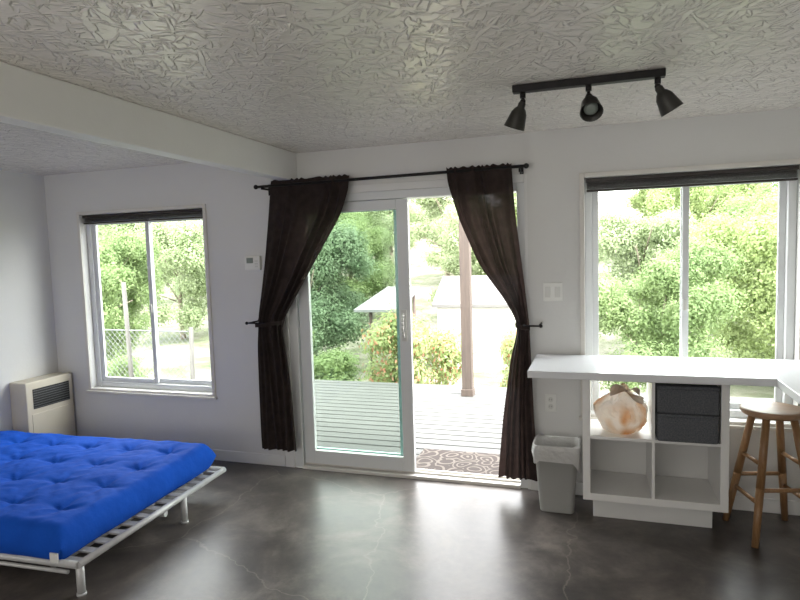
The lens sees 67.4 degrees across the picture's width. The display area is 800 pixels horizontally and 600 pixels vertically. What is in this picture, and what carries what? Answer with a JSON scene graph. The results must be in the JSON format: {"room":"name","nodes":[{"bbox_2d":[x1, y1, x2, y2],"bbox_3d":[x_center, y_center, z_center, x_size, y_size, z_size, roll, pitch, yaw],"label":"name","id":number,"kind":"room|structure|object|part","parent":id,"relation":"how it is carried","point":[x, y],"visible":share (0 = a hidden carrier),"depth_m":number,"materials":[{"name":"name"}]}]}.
{"room":"studio apartment","nodes":[
{"label":"studio apartment","id":0,"kind":"room"},
{"bbox_2d":[0,170,58,430],"bbox_3d":[-4.154,0.420,1.835,0.140,2.560,7.110,0,5,18],"label":"wall","id":1,"kind":"structure","parent":0,"point":[28,346],"depth_m":4.90,"materials":[{"name":"paint"}]},
{"bbox_2d":[9,372,75,435],"bbox_3d":[-2.949,0.970,4.982,0.181,0.660,0.445,0,5,18],"label":"wall heater","id":2,"kind":"object","parent":1,"relation":"attached to","point":[44,403],"visible":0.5,"depth_m":4.89,"materials":[{"name":"beige metal"}]},
{"bbox_3d":[-2.865,1.054,4.967,0.005,0.310,0.375,0,5,18],"label":"panel","id":3,"kind":"part","parent":2,"relation":"part of","materials":[{"name":"beige metal"}]},
{"bbox_2d":[0,0,799,175],"bbox_3d":[-1.275,-0.822,0.857,5.950,0.100,6.970,0,5,18],"label":"ceiling","id":4,"kind":"structure","parent":0,"point":[295,76],"depth_m":2.33,"materials":[{"name":"white paint"}]},
{"bbox_2d":[504,68,682,130],"bbox_3d":[0.827,-0.872,2.617,0.757,0.202,0.190,0,5,18],"label":"track light","id":5,"kind":"object","parent":4,"relation":"attached to","point":[591,109],"visible":1,"depth_m":2.60,"materials":[{"name":"black metal"}]},
{"bbox_3d":[0.531,-0.845,2.765,0.104,0.142,0.097,0,5,18],"label":"lamp shade","id":6,"kind":"part","parent":5,"relation":"part of","materials":[{"name":"black metal"}]},
{"bbox_3d":[0.822,-0.829,2.584,0.061,0.062,0.062,0,5,18],"label":"bulb","id":7,"kind":"part","parent":5,"relation":"part of","materials":[{"name":"white glass"}]},
{"bbox_3d":[0.827,-0.839,2.589,0.097,0.135,0.130,0,5,18],"label":"lamp shade","id":8,"kind":"part","parent":5,"relation":"part of","materials":[{"name":"black metal"}]},
{"bbox_3d":[1.144,-0.853,2.556,0.115,0.141,0.097,0,5,18],"label":"lamp shade","id":9,"kind":"part","parent":5,"relation":"part of","materials":[{"name":"black metal"}]},
{"bbox_2d":[0,460,799,599],"bbox_3d":[-1.202,1.619,1.049,5.950,0.120,6.970,0,5,18],"label":"floor","id":10,"kind":"structure","parent":0,"point":[254,531],"depth_m":3.23,"materials":[{"name":"concrete"}]},
{"bbox_2d":[0,466,225,596],"bbox_3d":[-2.325,1.289,3.734,2.041,0.183,1.326,0,5,15],"label":"bed","id":11,"kind":"object","parent":10,"relation":"on","point":[150,513],"visible":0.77,"depth_m":3.12,"materials":[{"name":"silver metal"}]},
{"bbox_3d":[-1.540,1.341,2.893,0.046,0.165,0.046,0,5,15],"label":"leg","id":12,"kind":"part","parent":11,"relation":"part of","materials":[{"name":"silver metal"}]},
{"bbox_2d":[0,430,215,562],"bbox_3d":[-2.383,1.118,3.726,1.989,0.201,1.346,0,5,15],"label":"mattress","id":13,"kind":"object","parent":11,"relation":"on","point":[59,493],"visible":1,"depth_m":3.46,"materials":[{"name":"blue fabric"}]},
{"bbox_3d":[-1.314,1.274,3.652,0.046,0.165,0.046,0,5,15],"label":"leg","id":14,"kind":"part","parent":11,"relation":"part of","materials":[{"name":"silver metal"}]},
{"bbox_2d":[531,434,581,513],"bbox_3d":[0.967,1.071,3.696,0.291,0.429,0.225,0,5,18],"label":"waste bin","id":15,"kind":"object","parent":10,"relation":"on","point":[557,459],"visible":1,"depth_m":3.62,"materials":[{"name":"grey plastic"}]},
{"bbox_2d":[582,380,729,527],"bbox_3d":[1.482,0.841,3.549,0.760,0.879,0.380,0,5,18],"label":"cube shelf","id":16,"kind":"object","parent":10,"relation":"on","point":[649,497],"visible":0.68,"depth_m":3.46,"materials":[{"name":"white wood"}]},
{"bbox_2d":[593,383,647,434],"bbox_3d":[1.301,0.626,3.541,0.292,0.297,0.266,2,6,40],"label":"seashell","id":17,"kind":"object","parent":16,"relation":"on","point":[621,411],"visible":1,"depth_m":3.45,"materials":[{"name":"beige"}]},
{"bbox_3d":[1.262,0.519,3.474,0.086,0.071,0.038,0,5,18],"label":"handle","id":18,"kind":"part","parent":17,"relation":"part of","materials":[{"name":"white plastic"}]},
{"bbox_3d":[1.337,0.521,3.446,0.075,0.056,0.069,0,5,18],"label":"handle","id":19,"kind":"part","parent":17,"relation":"part of","materials":[{"name":"white plastic"}]},
{"bbox_3d":[1.346,0.560,3.446,0.100,0.067,0.032,1,5,31],"label":"handle","id":20,"kind":"part","parent":17,"relation":"part of","materials":[{"name":"white plastic"}]},
{"bbox_2d":[527,354,799,403],"bbox_3d":[1.518,0.876,2.825,1.860,0.920,1.745,0,5,18],"label":"countertop","id":21,"kind":"structure","parent":16,"relation":"on","point":[783,374],"depth_m":3.29,"materials":[{"name":"white laminate"}]},
{"bbox_2d":[655,407,719,443],"bbox_3d":[1.627,0.692,3.446,0.313,0.158,0.351,0,5,18],"label":"storage box","id":22,"kind":"object","parent":16,"relation":"on","point":[687,428],"visible":0.55,"depth_m":3.28,"materials":[{"name":"grey fabric"}]},
{"bbox_2d":[655,383,719,415],"bbox_3d":[1.623,0.535,3.433,0.313,0.155,0.351,0,5,18],"label":"storage box","id":23,"kind":"object","parent":22,"relation":"on","point":[695,399],"visible":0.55,"depth_m":3.27,"materials":[{"name":"grey fabric"}]},
{"bbox_3d":[1.621,0.466,3.428,0.313,0.016,0.351,0,5,18],"label":"lid","id":24,"kind":"part","parent":23,"relation":"part of","materials":[{"name":"grey fabric"}]},
{"bbox_3d":[1.625,0.621,3.440,0.313,0.016,0.351,0,5,18],"label":"lid","id":25,"kind":"part","parent":22,"relation":"part of","materials":[{"name":"grey fabric"}]},
{"bbox_2d":[722,401,799,548],"bbox_3d":[2.033,0.936,3.282,0.364,0.706,0.364,-1,5,4],"label":"bar stool","id":26,"kind":"object","parent":10,"relation":"on","point":[779,412],"visible":1,"depth_m":3.27,"materials":[{"name":"brown wood"}]},
{"bbox_3d":[1.926,0.945,3.407,0.041,0.675,0.171,-5,6,-39],"label":"leg","id":27,"kind":"part","parent":26,"relation":"part of","materials":[{"name":"brown wood"}]},
{"bbox_3d":[1.910,0.964,3.175,0.170,0.675,0.041,-5,6,-39],"label":"leg","id":28,"kind":"part","parent":26,"relation":"part of","materials":[{"name":"brown wood"}]},
{"bbox_3d":[2.023,0.603,3.256,0.316,0.038,0.316,0,5,18],"label":"seat","id":29,"kind":"part","parent":26,"relation":"part of","materials":[{"name":"brown wood"}]},
{"bbox_3d":[2.158,0.939,3.391,0.170,0.675,0.041,-5,6,-39],"label":"leg","id":30,"kind":"part","parent":26,"relation":"part of","materials":[{"name":"brown wood"}]},
{"bbox_3d":[2.142,0.958,3.159,0.041,0.675,0.171,-5,6,-39],"label":"leg","id":31,"kind":"part","parent":26,"relation":"part of","materials":[{"name":"brown wood"}]},
{"bbox_2d":[44,108,799,500],"bbox_3d":[-0.139,0.106,4.310,6.230,2.560,0.160,0,5,18],"label":"wall","id":32,"kind":"structure","parent":0,"point":[237,213],"depth_m":4.10,"materials":[{"name":"paint"}]},
{"bbox_2d":[76,204,217,399],"bbox_3d":[-2.055,0.021,4.919,1.286,1.528,0.160,0,5,18],"label":"window","id":33,"kind":"structure","parent":32,"relation":"in","point":[103,380],"depth_m":4.98,"materials":[{"name":"white plastic"}]},
{"bbox_3d":[-2.301,0.013,5.032,0.582,1.370,0.022,0,5,18],"label":"sash","id":34,"kind":"part","parent":33,"relation":"part of","materials":[{"name":"white plastic"}]},
{"bbox_2d":[82,208,202,223],"bbox_3d":[-2.082,-0.672,4.846,1.190,0.072,0.040,0,5,18],"label":"window blind","id":35,"kind":"object","parent":33,"relation":"attached to","point":[196,211],"visible":0.8,"depth_m":4.82,"materials":[{"name":"black fabric"}]},
{"bbox_3d":[-2.081,-0.642,4.848,1.184,0.012,0.028,0,5,18],"label":"rail","id":36,"kind":"part","parent":35,"relation":"part of","materials":[{"name":"black metal"}]},
{"bbox_3d":[-1.782,0.009,4.888,0.582,1.370,0.022,0,5,18],"label":"sash","id":37,"kind":"part","parent":33,"relation":"part of","materials":[{"name":"white plastic"}]},
{"bbox_2d":[0,61,296,180],"bbox_3d":[-1.874,-0.671,1.066,0.100,0.200,6.970,0,5,18],"label":"beam","id":38,"kind":"structure","parent":32,"relation":"attached to","point":[28,99],"depth_m":2.76,"materials":[{"name":"paint"}]},
{"bbox_2d":[212,449,285,465],"bbox_3d":[-1.914,1.232,4.920,2.190,0.085,0.014,0,5,18],"label":"baseboard","id":39,"kind":"structure","parent":32,"relation":"attached to","point":[222,455],"depth_m":4.67,"materials":[{"name":"white paint"}]},
{"bbox_2d":[245,318,259,324],"bbox_3d":[-1.048,0.163,4.448,0.122,0.044,0.192,0,5,18],"label":"curtain holdback","id":40,"kind":"object","parent":32,"relation":"attached to","point":[252,322],"visible":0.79,"depth_m":4.37,"materials":[{"name":"black metal"}]},
{"bbox_2d":[244,256,261,270],"bbox_3d":[-1.106,-0.277,4.512,0.130,0.110,0.033,0,5,18],"label":"thermostat","id":41,"kind":"object","parent":32,"relation":"attached to","point":[251,262],"visible":1,"depth_m":4.50,"materials":[{"name":"plastic"}]},
{"bbox_2d":[254,163,528,195],"bbox_3d":[-0.114,-0.813,4.093,1.964,0.085,0.122,0,5,18],"label":"curtain rod","id":42,"kind":"object","parent":32,"relation":"attached to","point":[526,165],"visible":0.99,"depth_m":4.01,"materials":[{"name":"black metal"}]},
{"bbox_2d":[255,174,348,451],"bbox_3d":[-0.699,0.128,4.316,0.794,1.990,0.110,0,5,16],"label":"curtain","id":43,"kind":"object","parent":42,"relation":"hanging from","point":[301,218],"visible":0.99,"depth_m":4.34,"materials":[{"name":"black fabric"}]},
{"bbox_2d":[446,163,537,480],"bbox_3d":[0.608,0.154,3.906,0.564,2.045,0.110,0,5,26],"label":"curtain","id":44,"kind":"object","parent":42,"relation":"hanging from","point":[483,201],"visible":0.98,"depth_m":3.86,"materials":[{"name":"black fabric"}]},
{"bbox_2d":[283,174,530,488],"bbox_3d":[0.009,0.237,4.257,1.875,2.100,0.171,0,5,18],"label":"door","id":45,"kind":"structure","parent":32,"relation":"in","point":[308,455],"depth_m":4.27,"materials":[{"name":"white paint"}]},
{"bbox_3d":[-0.327,0.264,4.354,0.865,1.934,0.035,0,5,18],"label":"sliding panel","id":46,"kind":"part","parent":45,"relation":"part of","materials":[{"name":"glass"}]},
{"bbox_3d":[-0.344,0.259,4.422,0.790,1.934,0.035,0,5,18],"label":"fixed panel","id":47,"kind":"part","parent":45,"relation":"part of","materials":[{"name":"clear glass"}]},
{"bbox_3d":[0.024,0.182,4.185,0.038,0.220,0.053,0,5,18],"label":"handle","id":48,"kind":"part","parent":45,"relation":"part of","materials":[{"name":"beige plastic"}]},
{"bbox_2d":[523,322,542,327],"bbox_3d":[0.855,0.155,3.825,0.122,0.044,0.192,0,5,18],"label":"curtain holdback","id":49,"kind":"object","parent":32,"relation":"attached to","point":[540,325],"visible":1,"depth_m":3.74,"materials":[{"name":"black metal"}]},
{"bbox_2d":[545,394,556,411],"bbox_3d":[0.981,0.670,3.904,0.072,0.115,0.010,0,5,18],"label":"power outlet","id":50,"kind":"object","parent":32,"relation":"attached to","point":[550,399],"visible":1,"depth_m":3.90,"materials":[{"name":"plastic"}]},
{"bbox_2d":[543,283,561,300],"bbox_3d":[0.977,-0.051,3.840,0.120,0.118,0.012,0,5,18],"label":"light switch","id":51,"kind":"object","parent":32,"relation":"attached to","point":[551,291],"visible":1,"depth_m":3.84,"materials":[{"name":"plastic"}]},
{"bbox_2d":[575,482,799,515],"bbox_3d":[1.805,1.220,3.680,1.870,0.085,0.014,0,5,18],"label":"baseboard","id":52,"kind":"structure","parent":32,"relation":"attached to","point":[770,505],"depth_m":3.56,"materials":[{"name":"white paint"}]},
{"bbox_2d":[579,158,799,431],"bbox_3d":[1.742,-0.018,3.663,1.250,1.562,0.180,0,5,18],"label":"window","id":53,"kind":"structure","parent":32,"relation":"in","point":[787,190],"depth_m":3.64,"materials":[{"name":"white plastic"}]},
{"bbox_3d":[1.508,-0.026,3.781,0.562,1.400,0.022,0,5,18],"label":"sash","id":54,"kind":"part","parent":53,"relation":"part of","materials":[{"name":"white plastic"}]},
{"bbox_2d":[586,165,798,191],"bbox_3d":[1.715,-0.721,3.588,1.150,0.082,0.040,0,5,18],"label":"window blind","id":55,"kind":"object","parent":53,"relation":"attached to","point":[779,171],"visible":1,"depth_m":3.56,"materials":[{"name":"black fabric"}]},
{"bbox_3d":[1.716,-0.686,3.591,1.144,0.012,0.028,0,5,18],"label":"rail","id":56,"kind":"part","parent":55,"relation":"part of","materials":[{"name":"black metal"}]},
{"bbox_3d":[2.008,-0.030,3.644,0.562,1.400,0.022,0,5,18],"label":"sash","id":57,"kind":"part","parent":53,"relation":"part of","materials":[{"name":"white plastic"}]},
{"label":"outside","id":58,"kind":"structure","parent":0,"visible":0},
{"bbox_2d":[99,196,774,398],"bbox_3d":[10.543,-4.322,32.227,120.000,8.336,60.000,0,5,18],"label":"ground","id":59,"kind":"structure","parent":58,"point":[423,277],"depth_m":17.30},
{"bbox_2d":[106,352,151,377],"bbox_3d":[-5.438,1.497,11.716,1.070,0.923,1.295,-3,5,-16],"label":"bush","id":60,"kind":"object","parent":59,"relation":"on","point":[123,360],"visible":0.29,"depth_m":11.72,"materials":[{"name":"green plant"}]},
{"bbox_2d":[98,225,168,362],"bbox_3d":[-7.063,0.059,13.879,3.046,3.637,2.984,-1,5,11],"label":"tree","id":61,"kind":"object","parent":59,"relation":"on","point":[126,262],"visible":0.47,"depth_m":13.81,"materials":[{"name":"green plant"}]},
{"bbox_2d":[97,223,178,291],"bbox_3d":[-10.751,-1.812,24.149,3.720,4.585,3.886,-3,5,-17],"label":"tree","id":62,"kind":"object","parent":59,"relation":"on","point":[102,230],"visible":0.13,"depth_m":23.00,"materials":[{"name":"green plant"}]},
{"bbox_2d":[104,282,194,379],"bbox_3d":[-4.143,0.941,8.725,2.754,2.402,0.069,0,5,18],"label":"wire fence","id":63,"kind":"object","parent":59,"relation":"on","point":[127,330],"visible":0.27,"depth_m":8.55,"materials":[{"name":"grey metal"}]},
{"bbox_3d":[-3.877,0.940,8.638,0.124,2.402,0.069,0,5,18],"label":"fence post","id":64,"kind":"part","parent":63,"relation":"part of","materials":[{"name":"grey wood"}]},
{"bbox_3d":[-4.175,0.433,8.691,2.650,0.040,0.020,0,5,18],"label":"rail","id":65,"kind":"part","parent":63,"relation":"part of","materials":[{"name":"metal"}]},
{"bbox_3d":[-2.875,1.255,8.338,0.104,1.762,0.069,0,5,18],"label":"fence post","id":66,"kind":"part","parent":63,"relation":"part of","materials":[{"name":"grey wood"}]},
{"bbox_2d":[115,220,206,338],"bbox_3d":[-6.652,-0.666,18.671,3.516,4.148,3.366,0,5,15],"label":"tree","id":67,"kind":"object","parent":59,"relation":"on","point":[183,246],"visible":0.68,"depth_m":17.92,"materials":[{"name":"green plant"}]},
{"bbox_2d":[313,343,367,380],"bbox_3d":[-1.278,1.378,9.696,1.516,1.308,1.834,2,6,41],"label":"bush","id":68,"kind":"object","parent":59,"relation":"on","point":[335,365],"visible":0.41,"depth_m":9.63,"materials":[{"name":"green plant"}]},
{"bbox_2d":[310,218,380,357],"bbox_3d":[-2.225,-0.233,14.668,3.428,3.835,3.204,2,6,42],"label":"tree","id":69,"kind":"object","parent":59,"relation":"on","point":[331,326],"visible":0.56,"depth_m":14.02,"materials":[{"name":"green plant"}]},
{"bbox_2d":[312,212,395,305],"bbox_3d":[-1.611,-1.369,19.571,3.553,4.330,3.626,-1,5,3],"label":"tree","id":70,"kind":"object","parent":59,"relation":"on","point":[377,245],"visible":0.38,"depth_m":19.39,"materials":[{"name":"green plant"}]},
{"bbox_2d":[354,287,419,379],"bbox_3d":[-0.220,0.748,12.440,0.930,1.970,1.500,0,5,18],"label":"shelter","id":71,"kind":"object","parent":59,"relation":"on","point":[377,303],"visible":0.34,"depth_m":12.15,"materials":[{"name":"white"}]},
{"bbox_3d":[-0.557,0.993,11.938,0.069,1.580,0.069,0,5,18],"label":"post","id":72,"kind":"part","parent":71,"relation":"part of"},
{"bbox_3d":[0.318,0.760,12.845,0.069,1.850,0.069,0,5,18],"label":"post","id":73,"kind":"part","parent":71,"relation":"part of","materials":[{"name":"brown wood"}]},
{"bbox_2d":[362,199,427,267],"bbox_3d":[-0.741,-4.161,29.369,4.627,5.458,4.429,0,5,23],"label":"tree","id":74,"kind":"object","parent":59,"relation":"on","point":[384,217],"visible":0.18,"depth_m":28.65,"materials":[{"name":"green plant"}]},
{"bbox_2d":[359,303,476,384],"bbox_3d":[0.149,1.073,8.511,1.643,2.105,1.717,-6,6,-44],"label":"flowering bush","id":75,"kind":"object","parent":59,"relation":"on","point":[446,353],"visible":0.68,"depth_m":8.23,"materials":[{"name":"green plant"}]},
{"bbox_2d":[409,197,459,275],"bbox_3d":[2.112,-2.954,24.482,4.071,4.803,3.898,0,5,15],"label":"tree","id":76,"kind":"object","parent":59,"relation":"on","point":[435,205],"visible":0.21,"depth_m":24.03,"materials":[{"name":"green plant"}]},
{"bbox_2d":[424,202,485,305],"bbox_3d":[2.374,-1.143,18.028,3.189,3.930,3.331,-3,5,-17],"label":"tree","id":77,"kind":"object","parent":59,"relation":"on","point":[449,231],"visible":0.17,"depth_m":17.51,"materials":[{"name":"green plant"}]},
{"bbox_2d":[432,275,515,369],"bbox_3d":[2.287,0.510,13.879,2.600,2.170,2.180,0,5,18],"label":"house","id":78,"kind":"structure","parent":59,"relation":"on","point":[491,312],"depth_m":13.04,"materials":[{"name":"paint"}]},
{"bbox_2d":[496,319,515,386],"bbox_3d":[1.811,1.100,8.074,1.070,2.003,1.118,0,5,21],"label":"flowering bush","id":79,"kind":"object","parent":59,"relation":"on","point":[507,345],"visible":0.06,"depth_m":7.87,"materials":[{"name":"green plant"}]},
{"bbox_2d":[514,193,516,223],"bbox_3d":[6.105,-3.994,27.782,4.098,4.793,3.808,-1,5,8],"label":"tree","id":80,"kind":"object","parent":59,"relation":"on","point":[514,193],"visible":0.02,"depth_m":26.69,"materials":[{"name":"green plant"}]},
{"bbox_2d":[314,379,773,457],"bbox_3d":[0.751,1.668,5.804,7.000,1.020,2.920,0,5,18],"label":"wooden deck","id":81,"kind":"object","parent":59,"relation":"on","point":[360,415],"visible":0.26,"depth_m":6.00,"materials":[{"name":"grey wood"}]},
{"bbox_2d":[416,449,499,474],"bbox_3d":[0.522,1.252,4.597,0.840,0.012,0.500,0,5,18],"label":"doormat","id":82,"kind":"object","parent":81,"relation":"on","point":[431,459],"visible":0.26,"depth_m":4.63,"materials":[{"name":"fabric"}]},
{"bbox_2d":[458,217,474,396],"bbox_3d":[0.731,-0.307,6.682,0.134,2.780,0.134,0,5,18],"label":"post","id":83,"kind":"object","parent":81,"relation":"on","point":[468,389],"visible":0.77,"depth_m":6.67,"materials":[{"name":"brown wood"}]},
{"bbox_3d":[0.771,1.038,6.787,0.134,0.080,0.134,0,5,18],"label":"post","id":84,"kind":"part","parent":83,"relation":"part of","materials":[{"name":"brown wood"}]},
{"bbox_2d":[514,194,608,263],"bbox_3d":[5.781,-2.425,21.645,3.543,4.366,3.701,-3,5,-17],"label":"tree","id":85,"kind":"object","parent":59,"relation":"on","point":[515,194],"visible":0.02,"depth_m":21.57,"materials":[{"name":"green plant"}]},
{"bbox_2d":[598,204,699,342],"bbox_3d":[5.681,-0.356,13.808,3.146,3.711,3.012,0,5,15],"label":"tree","id":86,"kind":"object","parent":59,"relation":"on","point":[624,240],"visible":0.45,"depth_m":13.35,"materials":[{"name":"green plant"}]},
{"bbox_2d":[622,186,720,250],"bbox_3d":[11.616,-4.077,25.341,4.471,5.228,4.154,-1,5,8],"label":"tree","id":87,"kind":"object","parent":59,"relation":"on","point":[638,196],"visible":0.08,"depth_m":25.14,"materials":[{"name":"green plant"}]},
{"bbox_2d":[599,229,749,392],"bbox_3d":[3.866,0.431,9.113,2.466,2.944,2.416,1,5,28],"label":"tree","id":88,"kind":"object","parent":59,"relation":"on","point":[658,333],"visible":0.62,"depth_m":8.79,"materials":[{"name":"green plant"}]},
{"bbox_2d":[640,182,776,276],"bbox_3d":[9.984,-2.448,19.490,4.098,4.793,3.808,0,5,16],"label":"tree","id":89,"kind":"object","parent":59,"relation":"on","point":[672,197],"visible":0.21,"depth_m":19.21,"materials":[{"name":"green plant"}]},
{"bbox_2d":[689,185,777,358],"bbox_3d":[6.614,-0.117,10.316,3.204,3.747,2.977,-1,5,8],"label":"tree","id":90,"kind":"object","parent":59,"relation":"on","point":[759,280],"visible":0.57,"depth_m":9.86,"materials":[{"name":"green plant"}]},
{"bbox_2d":[693,182,777,341],"bbox_3d":[8.867,-0.969,14.172,3.626,4.330,3.553,-4,5,-29],"label":"tree","id":91,"kind":"object","parent":59,"relation":"on","point":[745,212],"visible":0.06,"depth_m":14.76,"materials":[{"name":"green plant"}]}
]}

